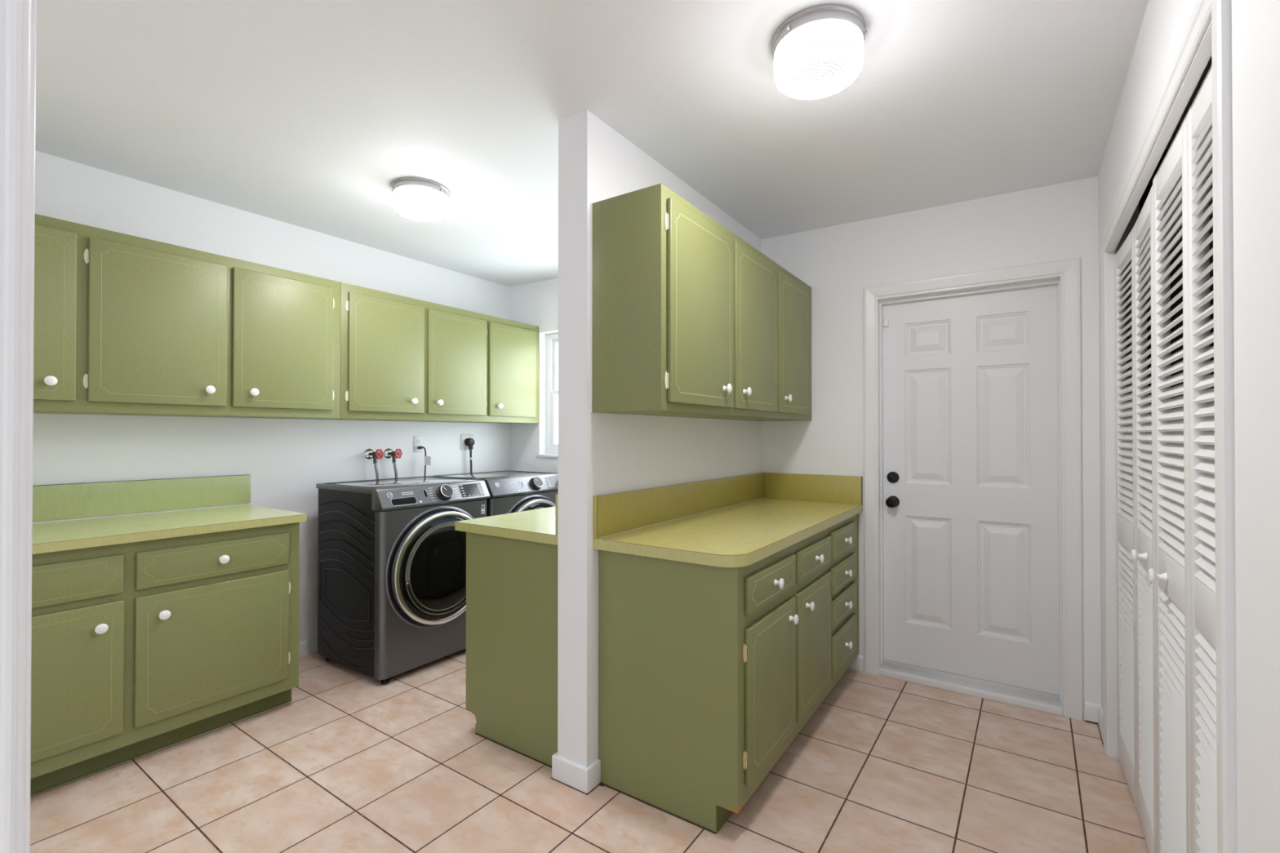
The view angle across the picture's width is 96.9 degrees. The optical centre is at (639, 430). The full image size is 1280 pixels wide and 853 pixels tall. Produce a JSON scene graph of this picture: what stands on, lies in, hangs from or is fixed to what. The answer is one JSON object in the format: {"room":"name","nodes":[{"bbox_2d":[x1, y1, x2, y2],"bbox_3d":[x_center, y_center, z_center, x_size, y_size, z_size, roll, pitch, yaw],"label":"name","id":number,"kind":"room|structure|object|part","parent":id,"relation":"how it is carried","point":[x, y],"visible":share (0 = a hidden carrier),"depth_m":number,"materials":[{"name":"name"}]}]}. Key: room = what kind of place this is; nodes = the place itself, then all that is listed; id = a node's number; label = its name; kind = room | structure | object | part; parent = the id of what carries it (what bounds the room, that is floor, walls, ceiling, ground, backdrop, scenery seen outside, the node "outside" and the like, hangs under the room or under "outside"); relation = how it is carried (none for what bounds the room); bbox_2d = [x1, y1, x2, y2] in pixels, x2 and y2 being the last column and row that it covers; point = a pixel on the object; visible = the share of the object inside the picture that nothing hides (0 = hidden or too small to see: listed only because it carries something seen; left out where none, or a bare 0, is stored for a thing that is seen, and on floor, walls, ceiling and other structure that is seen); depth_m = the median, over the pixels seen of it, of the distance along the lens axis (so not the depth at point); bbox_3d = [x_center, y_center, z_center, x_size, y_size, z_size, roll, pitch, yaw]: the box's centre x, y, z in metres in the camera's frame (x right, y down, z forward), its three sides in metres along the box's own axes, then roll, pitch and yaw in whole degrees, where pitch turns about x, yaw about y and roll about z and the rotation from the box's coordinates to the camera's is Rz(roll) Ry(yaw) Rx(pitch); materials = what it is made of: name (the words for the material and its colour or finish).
{"room":"laundry room","nodes":[
{"label":"laundry room","id":0,"kind":"room"},
{"bbox_2d":[32,151,509,642],"bbox_3d":[-2.035,0.024,3.396,0.120,2.600,3.464,0,0,34],"label":"wall","id":1,"kind":"structure","parent":0,"point":[285,460],"depth_m":3.16,"materials":[{"name":"paint"}]},
{"bbox_2d":[32,474,250,521],"bbox_3d":[-2.505,0.313,2.574,0.020,0.154,1.300,0,0,34],"label":"backsplash","id":2,"kind":"structure","parent":1,"relation":"attached to","point":[72,500],"depth_m":2.70,"materials":[{"name":"green laminate"}]},
{"bbox_2d":[33,213,340,419],"bbox_3d":[-2.264,-0.460,2.608,0.387,0.770,1.626,0,0,34],"label":"upper cabinet","id":3,"kind":"object","parent":1,"relation":"attached to","point":[125,324],"visible":1,"depth_m":2.56,"materials":[{"name":"green paint"}]},
{"bbox_3d":[-2.309,-0.197,2.222,0.031,0.037,0.037,0,0,34],"label":"knob","id":4,"kind":"part","parent":3,"relation":"part of","materials":[{"name":"white ceramic"}]},
{"bbox_3d":[-2.424,-0.462,2.097,0.018,0.680,0.492,0,0,34],"label":"door","id":5,"kind":"part","parent":3,"relation":"part of","materials":[{"name":"green paint"}]},
{"bbox_3d":[-2.129,-0.459,2.533,0.018,0.680,0.487,0,0,34],"label":"door","id":6,"kind":"part","parent":3,"relation":"part of","materials":[{"name":"green paint"}]},
{"bbox_3d":[-2.014,-0.193,2.658,0.031,0.037,0.037,0,0,34],"label":"knob","id":7,"kind":"part","parent":3,"relation":"part of","materials":[{"name":"white ceramic"}]},
{"bbox_3d":[-1.911,-0.192,2.810,0.031,0.037,0.037,0,0,34],"label":"knob","id":8,"kind":"part","parent":3,"relation":"part of","materials":[{"name":"white ceramic"}]},
{"bbox_3d":[-1.843,-0.456,2.956,0.018,0.680,0.480,0,0,34],"label":"door","id":9,"kind":"part","parent":3,"relation":"part of","materials":[{"name":"green paint"}]},
{"bbox_2d":[298,637,317,657],"bbox_3d":[-1.616,1.287,3.887,0.014,0.080,1.925,0,0,34],"label":"baseboard","id":10,"kind":"structure","parent":1,"relation":"attached to","point":[309,646],"depth_m":3.36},
{"bbox_2d":[364,448,383,460],"bbox_3d":[-1.720,0.155,3.677,0.101,0.079,0.072,0,0,24],"label":"water valve","id":11,"kind":"object","parent":1,"relation":"attached to","point":[369,454],"visible":1,"depth_m":3.67,"materials":[{"name":"silver metal"}]},
{"bbox_2d":[373,459,378,479],"bbox_3d":[-1.717,0.507,3.676,0.037,0.639,0.044,0,0,34],"label":"hose","id":12,"kind":"object","parent":11,"relation":"hanging from","point":[375,462],"visible":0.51,"depth_m":3.67,"materials":[{"name":"silver metal"}]},
{"bbox_2d":[383,448,402,459],"bbox_3d":[-1.645,0.156,3.788,0.101,0.079,0.072,0,0,24],"label":"water valve","id":13,"kind":"object","parent":1,"relation":"attached to","point":[388,453],"visible":1,"depth_m":3.78,"materials":[{"name":"silver metal"}]},
{"bbox_2d":[392,459,397,478],"bbox_3d":[-1.642,0.508,3.787,0.037,0.639,0.044,0,0,34],"label":"hose","id":14,"kind":"object","parent":13,"relation":"hanging from","point":[393,460],"visible":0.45,"depth_m":3.78,"materials":[{"name":"silver metal"}]},
{"bbox_2d":[413,435,422,452],"bbox_3d":[-1.557,0.093,3.988,0.008,0.116,0.072,0,0,34],"label":"wall outlet","id":15,"kind":"object","parent":1,"relation":"attached to","point":[418,440],"visible":1,"depth_m":3.98,"materials":[{"name":"white plastic"}]},
{"bbox_2d":[416,439,421,443],"bbox_3d":[-1.555,0.071,3.987,0.002,0.030,0.034,0,0,34],"label":"receptacle","id":16,"kind":"object","parent":15,"relation":"attached to","point":[418,441],"depth_m":3.99,"materials":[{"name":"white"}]},
{"bbox_2d":[417,446,431,475],"bbox_3d":[-1.515,0.417,3.968,0.088,0.621,0.038,0,0,6],"label":"power cord","id":17,"kind":"object","parent":1,"relation":"attached to","point":[427,459],"visible":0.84,"depth_m":3.96,"materials":[{"name":"black plastic"}]},
{"bbox_2d":[316,282,538,423],"bbox_3d":[-1.365,-0.451,3.937,0.387,0.770,1.580,0,0,34],"label":"upper cabinet","id":18,"kind":"object","parent":1,"relation":"attached to","point":[403,358],"visible":1,"depth_m":3.67,"materials":[{"name":"green paint"}]},
{"bbox_3d":[-1.522,-0.453,3.431,0.018,0.680,0.488,0,0,34],"label":"door","id":19,"kind":"part","parent":18,"relation":"part of","materials":[{"name":"green paint"}]},
{"bbox_3d":[-1.410,-0.187,3.551,0.031,0.037,0.037,0,0,34],"label":"knob","id":20,"kind":"part","parent":18,"relation":"part of","materials":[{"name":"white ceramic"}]},
{"bbox_3d":[-1.305,-0.186,3.706,0.031,0.037,0.037,0,0,34],"label":"knob","id":21,"kind":"part","parent":18,"relation":"part of","materials":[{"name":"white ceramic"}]},
{"bbox_3d":[-1.233,-0.450,3.857,0.018,0.680,0.479,0,0,34],"label":"door","id":22,"kind":"part","parent":18,"relation":"part of","materials":[{"name":"green paint"}]},
{"bbox_3d":[-1.017,-0.181,4.132,0.031,0.037,0.037,0,0,34],"label":"knob","id":23,"kind":"part","parent":18,"relation":"part of","materials":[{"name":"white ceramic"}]},
{"bbox_3d":[-0.953,-0.447,4.272,0.018,0.680,0.466,0,0,34],"label":"door","id":24,"kind":"part","parent":18,"relation":"part of","materials":[{"name":"green paint"}]},
{"bbox_2d":[461,434,474,449],"bbox_3d":[-1.319,0.085,4.339,0.010,0.120,0.120,0,0,34],"label":"wall outlet","id":25,"kind":"object","parent":1,"relation":"attached to","point":[464,437],"visible":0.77,"depth_m":4.32,"materials":[{"name":"white plastic"}]},
{"bbox_2d":[464,438,475,472],"bbox_3d":[-1.294,0.442,4.320,0.050,0.777,0.064,0,0,34],"label":"power cord","id":26,"kind":"object","parent":1,"relation":"attached to","point":[469,442],"visible":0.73,"depth_m":4.31,"materials":[{"name":"black plastic"}]},
{"bbox_2d":[30,648,1148,852],"bbox_3d":[-0.458,1.361,1.498,4.848,0.100,5.185,0,0,34],"label":"floor","id":27,"kind":"structure","parent":0,"point":[354,762],"depth_m":2.06,"materials":[{"name":"tile"}]},
{"bbox_2d":[0,0,36,852],"bbox_3d":[-0.433,0.072,0.294,0.152,2.460,0.142,0,0,34],"label":"door frame","id":28,"kind":"structure","parent":27,"relation":"on","point":[17,17],"depth_m":0.30,"materials":[{"name":"white wood"}]},
{"bbox_2d":[30,522,299,795],"bbox_3d":[-2.240,0.875,2.371,0.673,0.884,1.276,0,0,34],"label":"base cabinet","id":29,"kind":"object","parent":27,"relation":"on","point":[140,648],"visible":0.86,"depth_m":2.28,"materials":[{"name":"green paint"}]},
{"bbox_3d":[-2.156,0.909,1.965,0.018,0.510,0.560,0,0,34],"label":"door","id":30,"kind":"part","parent":29,"relation":"part of","materials":[{"name":"green paint"}]},
{"bbox_3d":[-2.157,0.550,1.967,0.018,0.148,0.558,0,0,34],"label":"drawer","id":31,"kind":"part","parent":29,"relation":"part of","materials":[{"name":"green paint"}]},
{"bbox_3d":[-2.019,0.740,2.126,0.031,0.037,0.037,0,0,34],"label":"knob","id":32,"kind":"part","parent":29,"relation":"part of","materials":[{"name":"white ceramic"}]},
{"bbox_3d":[-1.913,0.739,2.283,0.031,0.037,0.037,0,0,34],"label":"knob","id":33,"kind":"part","parent":29,"relation":"part of","materials":[{"name":"white ceramic"}]},
{"bbox_2d":[32,474,306,554],"bbox_3d":[-2.238,0.334,2.391,0.666,0.198,1.304,0,0,34],"label":"countertop","id":34,"kind":"structure","parent":29,"relation":"on","point":[72,516],"depth_m":2.57,"materials":[{"name":"green laminate"}]},
{"bbox_3d":[-1.824,0.912,2.457,0.018,0.510,0.560,0,0,34],"label":"door","id":35,"kind":"part","parent":29,"relation":"part of","materials":[{"name":"green paint"}]},
{"bbox_3d":[-1.823,0.553,2.461,0.018,0.148,0.558,0,0,34],"label":"drawer","id":36,"kind":"part","parent":29,"relation":"part of","materials":[{"name":"green paint"}]},
{"bbox_3d":[-1.799,0.554,2.453,0.031,0.037,0.037,0,0,34],"label":"knob","id":37,"kind":"part","parent":29,"relation":"part of","materials":[{"name":"white ceramic"}]},
{"bbox_2d":[315,475,489,684],"bbox_3d":[-1.373,0.813,3.378,0.734,1.021,0.720,0,0,34],"label":"washing machine","id":38,"kind":"object","parent":27,"relation":"on","point":[392,562],"visible":0.87,"depth_m":3.09,"materials":[{"name":"grey metal"}]},
{"bbox_3d":[-1.434,0.318,3.422,0.588,0.031,0.720,0,0,34],"label":"lid","id":39,"kind":"part","parent":38,"relation":"part of","materials":[{"name":"grey metal"}]},
{"bbox_3d":[-1.261,0.376,3.034,0.023,0.038,0.148,0,0,34],"label":"dispenser drawer pull","id":40,"kind":"part","parent":38,"relation":"part of","materials":[{"name":"black plastic"}]},
{"bbox_3d":[-1.165,0.361,3.240,0.098,0.115,0.712,0,0,34],"label":"control panel","id":41,"kind":"part","parent":38,"relation":"part of","materials":[{"name":"grey metal"}]},
{"bbox_3d":[-1.107,0.765,3.197,0.046,0.628,0.628,0,0,34],"label":"door","id":42,"kind":"part","parent":38,"relation":"part of","materials":[{"name":"black glass"}]},
{"bbox_3d":[-1.078,0.765,3.178,0.020,0.465,0.465,0,0,34],"label":"door glass","id":43,"kind":"part","parent":38,"relation":"part of","materials":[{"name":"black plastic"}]},
{"bbox_3d":[-0.976,0.355,3.474,0.038,0.066,0.028,0,0,34],"label":"display trim","id":44,"kind":"part","parent":38,"relation":"part of","materials":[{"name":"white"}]},
{"bbox_2d":[427,470,558,516],"bbox_3d":[-0.962,0.817,3.986,0.734,1.021,0.720,0,0,34],"label":"dryer","id":45,"kind":"object","parent":27,"relation":"on","point":[509,491],"visible":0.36,"depth_m":3.77,"materials":[{"name":"grey metal"}]},
{"bbox_3d":[-1.022,0.322,4.031,0.588,0.031,0.720,0,0,34],"label":"lid","id":46,"kind":"part","parent":45,"relation":"part of","materials":[{"name":"grey metal"}]},
{"bbox_3d":[-0.753,0.365,3.848,0.098,0.115,0.712,0,0,34],"label":"control panel","id":47,"kind":"part","parent":45,"relation":"part of","materials":[{"name":"grey metal"}]},
{"bbox_3d":[-0.695,0.770,3.806,0.046,0.628,0.628,0,0,34],"label":"door","id":48,"kind":"part","parent":45,"relation":"part of","materials":[{"name":"silver metal"}]},
{"bbox_2d":[466,532,558,768],"bbox_3d":[-0.099,0.881,3.029,0.625,0.880,1.620,0,0,34],"label":"base cabinet","id":49,"kind":"object","parent":27,"relation":"on","point":[512,584],"visible":0.41,"depth_m":2.34,"materials":[{"name":"green paint"}]},
{"bbox_2d":[455,493,558,545],"bbox_3d":[-0.095,0.345,3.021,0.612,0.192,1.666,0,0,34],"label":"countertop","id":50,"kind":"structure","parent":49,"relation":"on","point":[540,525],"depth_m":2.41,"materials":[{"name":"green laminate"}]},
{"bbox_2d":[599,513,858,834],"bbox_3d":[0.545,0.879,2.612,0.610,0.878,1.617,0,0,34],"label":"base cabinet","id":51,"kind":"object","parent":27,"relation":"on","point":[708,674],"visible":1,"depth_m":1.99,"materials":[{"name":"green paint"}]},
{"bbox_2d":[592,472,862,567],"bbox_3d":[0.527,0.343,2.617,0.587,0.194,1.638,0,0,34],"label":"countertop","id":52,"kind":"structure","parent":51,"relation":"on","point":[740,521],"depth_m":2.43,"materials":[{"name":"green laminate"}]},
{"bbox_3d":[0.477,0.544,2.039,0.018,0.125,0.457,0,0,34],"label":"drawer","id":53,"kind":"part","parent":51,"relation":"part of","materials":[{"name":"green paint"}]},
{"bbox_3d":[0.477,0.902,2.037,0.018,0.508,0.457,0,0,34],"label":"door","id":54,"kind":"part","parent":51,"relation":"part of","materials":[{"name":"green paint"}]},
{"bbox_3d":[0.498,0.544,2.028,0.031,0.037,0.037,0,0,34],"label":"knob","id":55,"kind":"part","parent":51,"relation":"part of","materials":[{"name":"white ceramic"}]},
{"bbox_3d":[0.586,0.715,2.156,0.031,0.037,0.037,0,0,34],"label":"knob","id":56,"kind":"part","parent":51,"relation":"part of","materials":[{"name":"white ceramic"}]},
{"bbox_3d":[0.698,0.716,2.322,0.031,0.037,0.037,0,0,34],"label":"knob","id":57,"kind":"part","parent":51,"relation":"part of","materials":[{"name":"white ceramic"}]},
{"bbox_3d":[0.753,0.547,2.448,0.018,0.125,0.461,0,0,34],"label":"drawer","id":58,"kind":"part","parent":51,"relation":"part of","materials":[{"name":"green paint"}]},
{"bbox_3d":[0.752,0.905,2.444,0.018,0.508,0.461,0,0,34],"label":"door","id":59,"kind":"part","parent":51,"relation":"part of","materials":[{"name":"green paint"}]},
{"bbox_3d":[0.773,0.547,2.434,0.031,0.037,0.037,0,0,34],"label":"knob","id":60,"kind":"part","parent":51,"relation":"part of","materials":[{"name":"white ceramic"}]},
{"bbox_3d":[1.022,0.710,2.844,0.018,0.124,0.456,0,0,34],"label":"drawer","id":61,"kind":"part","parent":51,"relation":"part of","materials":[{"name":"green paint"}]},
{"bbox_3d":[1.022,0.546,2.845,0.018,0.137,0.456,0,0,34],"label":"drawer","id":62,"kind":"part","parent":51,"relation":"part of","materials":[{"name":"green paint"}]},
{"bbox_3d":[1.022,0.867,2.843,0.018,0.130,0.456,0,0,34],"label":"drawer","id":63,"kind":"part","parent":51,"relation":"part of","materials":[{"name":"green paint"}]},
{"bbox_3d":[1.022,1.066,2.841,0.018,0.192,0.456,0,0,34],"label":"drawer","id":64,"kind":"part","parent":51,"relation":"part of","materials":[{"name":"green paint"}]},
{"bbox_3d":[1.043,0.867,2.832,0.031,0.037,0.037,0,0,34],"label":"knob","id":65,"kind":"part","parent":51,"relation":"part of","materials":[{"name":"white ceramic"}]},
{"bbox_3d":[1.043,0.710,2.833,0.031,0.037,0.037,0,0,34],"label":"knob","id":66,"kind":"part","parent":51,"relation":"part of","materials":[{"name":"white ceramic"}]},
{"bbox_3d":[1.043,0.547,2.834,0.031,0.037,0.037,0,0,34],"label":"knob","id":67,"kind":"part","parent":51,"relation":"part of","materials":[{"name":"white ceramic"}]},
{"bbox_3d":[1.043,1.068,2.830,0.031,0.037,0.037,0,0,34],"label":"knob","id":68,"kind":"part","parent":51,"relation":"part of","materials":[{"name":"white ceramic"}]},
{"bbox_2d":[880,658,1062,706],"bbox_3d":[1.671,1.292,2.917,0.801,0.056,0.090,0,0,34],"label":"threshold","id":69,"kind":"object","parent":27,"relation":"on","point":[1017,691],"visible":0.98,"depth_m":2.88,"materials":[{"name":"silver metal"}]},
{"bbox_2d":[35,0,1211,287],"bbox_3d":[-0.486,-1.294,1.476,4.848,0.291,5.085,0,0,34],"label":"ceiling","id":70,"kind":"structure","parent":0,"point":[304,113],"depth_m":2.04,"materials":[{"name":"paint"}]},
{"bbox_2d":[391,177,448,222],"bbox_3d":[-1.078,-1.129,2.794,0.269,0.128,0.266,0,0,34],"label":"ceiling light","id":71,"kind":"object","parent":70,"relation":"attached to","point":[420,199],"visible":1,"depth_m":2.71,"materials":[{"name":"white glass"}]},
{"bbox_2d":[772,4,867,99],"bbox_3d":[0.530,-1.108,1.687,0.269,0.128,0.266,0,0,34],"label":"ceiling light","id":72,"kind":"object","parent":70,"relation":"attached to","point":[818,51],"visible":1,"depth_m":1.61,"materials":[{"name":"white glass"}]},
{"bbox_2d":[557,109,761,767],"bbox_3d":[0.216,0.020,2.810,0.142,2.600,1.673,0,0,34],"label":"wall partition","id":73,"kind":"structure","parent":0,"point":[600,454],"depth_m":2.14,"materials":[{"name":"paint"}]},
{"bbox_2d":[555,493,558,534],"bbox_3d":[0.151,0.325,2.856,0.020,0.154,1.664,0,0,34],"label":"backsplash","id":74,"kind":"structure","parent":73,"relation":"attached to","point":[556,495],"depth_m":2.17,"materials":[{"name":"green laminate"}]},
{"bbox_2d":[551,751,600,795],"bbox_3d":[-0.240,1.271,2.133,0.177,0.088,0.086,0,0,34],"label":"baseboard","id":75,"kind":"structure","parent":73,"relation":"attached to","point":[582,779],"depth_m":2.09,"materials":[{"name":"white"}]},
{"bbox_2d":[592,472,764,538],"bbox_3d":[0.292,0.324,2.776,0.020,0.154,1.638,0,0,34],"label":"backsplash","id":76,"kind":"structure","parent":73,"relation":"attached to","point":[621,512],"depth_m":2.51,"materials":[{"name":"green laminate"}]},
{"bbox_2d":[590,182,811,421],"bbox_3d":[0.427,-0.451,2.681,0.355,0.774,1.652,0,0,34],"label":"upper cabinet","id":77,"kind":"object","parent":73,"relation":"attached to","point":[689,318],"visible":1,"depth_m":2.09,"materials":[{"name":"green paint"}]},
{"bbox_3d":[0.242,-0.449,2.161,0.018,0.705,0.510,0,0,34],"label":"door","id":78,"kind":"part","parent":77,"relation":"part of","materials":[{"name":"green paint"}]},
{"bbox_3d":[0.352,-0.171,2.280,0.031,0.037,0.037,0,0,34],"label":"knob","id":79,"kind":"part","parent":77,"relation":"part of","materials":[{"name":"white ceramic"}]},
{"bbox_3d":[0.463,-0.170,2.444,0.031,0.037,0.037,0,0,34],"label":"knob","id":80,"kind":"part","parent":77,"relation":"part of","materials":[{"name":"white ceramic"}]},
{"bbox_3d":[0.537,-0.446,2.597,0.018,0.705,0.489,0,0,34],"label":"door","id":81,"kind":"part","parent":77,"relation":"part of","materials":[{"name":"green paint"}]},
{"bbox_3d":[0.753,-0.167,2.872,0.031,0.037,0.037,0,0,34],"label":"knob","id":82,"kind":"part","parent":77,"relation":"part of","materials":[{"name":"white ceramic"}]},
{"bbox_3d":[0.819,-0.444,3.015,0.018,0.705,0.463,0,0,34],"label":"door","id":83,"kind":"part","parent":77,"relation":"part of","materials":[{"name":"green paint"}]},
{"bbox_2d":[509,176,1101,719],"bbox_3d":[0.868,0.024,3.451,4.628,2.600,0.120,0,0,34],"label":"wall","id":84,"kind":"structure","parent":0,"point":[1058,221],"depth_m":3.08,"materials":[{"name":"paint"}]},
{"bbox_2d":[536,333,558,457],"bbox_3d":[-0.188,-0.288,4.155,1.445,0.989,0.140,0,0,34],"label":"window","id":85,"kind":"structure","parent":84,"relation":"in","point":[552,448],"depth_m":4.55,"materials":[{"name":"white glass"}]},
{"bbox_3d":[-0.194,0.194,4.144,1.445,0.023,0.120,0,0,34],"label":"sill","id":86,"kind":"part","parent":85,"relation":"part of","materials":[{"name":"white wood"}]},
{"bbox_3d":[-0.162,-0.299,4.195,1.405,0.967,0.045,0,0,34],"label":"frame","id":87,"kind":"part","parent":85,"relation":"part of","materials":[{"name":"white wood"}]},
{"bbox_3d":[-0.166,-0.096,4.187,1.305,0.460,0.018,0,0,34],"label":"sash","id":88,"kind":"part","parent":85,"relation":"part of","materials":[{"name":"white wood"}]},
{"bbox_3d":[-0.157,-0.517,4.203,1.305,0.442,0.018,0,0,34],"label":"sash","id":89,"kind":"part","parent":85,"relation":"part of","materials":[{"name":"white wood"}]},
{"bbox_2d":[764,472,862,504],"bbox_3d":[0.988,0.328,3.282,0.566,0.154,0.020,0,0,34],"label":"backsplash","id":90,"kind":"structure","parent":84,"relation":"attached to","point":[794,486],"depth_m":3.26,"materials":[{"name":"green laminate"}]},
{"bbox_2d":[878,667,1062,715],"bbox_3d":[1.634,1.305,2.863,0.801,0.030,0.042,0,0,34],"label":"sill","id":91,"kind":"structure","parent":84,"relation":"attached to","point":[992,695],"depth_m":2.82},
{"bbox_2d":[882,284,1059,695],"bbox_3d":[1.667,0.273,2.919,0.797,1.978,0.103,0,0,34],"label":"door","id":92,"kind":"structure","parent":84,"relation":"in","point":[970,382],"depth_m":2.91,"materials":[{"name":"paint"}]},
{"bbox_3d":[1.374,0.389,3.095,0.064,0.064,0.068,0,0,34],"label":"knob","id":93,"kind":"part","parent":92,"relation":"part of","materials":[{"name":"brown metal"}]},
{"bbox_2d":[863,257,1082,720],"bbox_3d":[1.658,0.264,2.906,0.945,2.112,0.136,0,0,34],"label":"door frame","id":94,"kind":"structure","parent":84,"relation":"attached to","point":[1065,273],"depth_m":2.69,"materials":[{"name":"white wood"}]},
{"bbox_2d":[847,654,1101,724],"bbox_3d":[0.498,1.283,3.610,3.795,0.085,0.016,0,0,34],"label":"baseboard","id":95,"kind":"structure","parent":84,"relation":"attached to","point":[1091,708],"depth_m":2.57,"materials":[{"name":"white wood"}]},
{"bbox_2d":[1138,148,1213,422],"bbox_3d":[1.797,0.010,1.377,0.667,2.600,2.055,0,0,34],"label":"wall","id":96,"kind":"structure","parent":0,"point":[1143,199],"depth_m":2.31,"materials":[{"name":"grey"}]},
{"bbox_2d":[1097,0,1279,852],"bbox_3d":[1.179,0.008,1.149,0.100,2.600,3.344,0,0,34],"label":"wall","id":97,"kind":"structure","parent":0,"point":[1255,24],"depth_m":0.85,"materials":[{"name":"paint"}]},
{"bbox_2d":[1097,706,1103,746],"bbox_3d":[1.136,1.266,1.178,0.014,0.085,3.298,0,0,34],"label":"baseboard","id":98,"kind":"structure","parent":97,"relation":"attached to","point":[1100,723],"depth_m":2.48,"materials":[{"name":"white wood"}]},
{"bbox_2d":[1114,185,1156,852],"bbox_3d":[1.697,0.297,1.953,0.072,2.009,0.792,0,0,34],"label":"door","id":99,"kind":"structure","parent":97,"relation":"in","point":[1135,436],"depth_m":1.92,"materials":[{"name":"paint"}]},
{"bbox_3d":[1.543,0.387,1.756,0.038,0.041,0.041,0,0,34],"label":"knob","id":100,"kind":"part","parent":99,"relation":"part of","materials":[{"name":"white ceramic"}]},
{"bbox_2d":[1100,0,1236,852],"bbox_3d":[1.487,0.257,1.615,0.115,2.109,1.733,0,0,34],"label":"door frame","id":101,"kind":"structure","parent":97,"relation":"attached to","point":[1206,34],"depth_m":0.96,"materials":[{"name":"white wood"}]},
{"bbox_2d":[1147,66,1217,852],"bbox_3d":[1.246,0.286,1.294,0.068,2.022,0.796,0,0,34],"label":"door","id":102,"kind":"structure","parent":97,"relation":"in","point":[1184,575],"depth_m":1.31,"materials":[{"name":"paint"}]},
{"bbox_3d":[1.367,0.386,1.500,0.038,0.041,0.041,0,0,34],"label":"knob","id":103,"kind":"part","parent":102,"relation":"part of","materials":[{"name":"white ceramic"}]}
]}

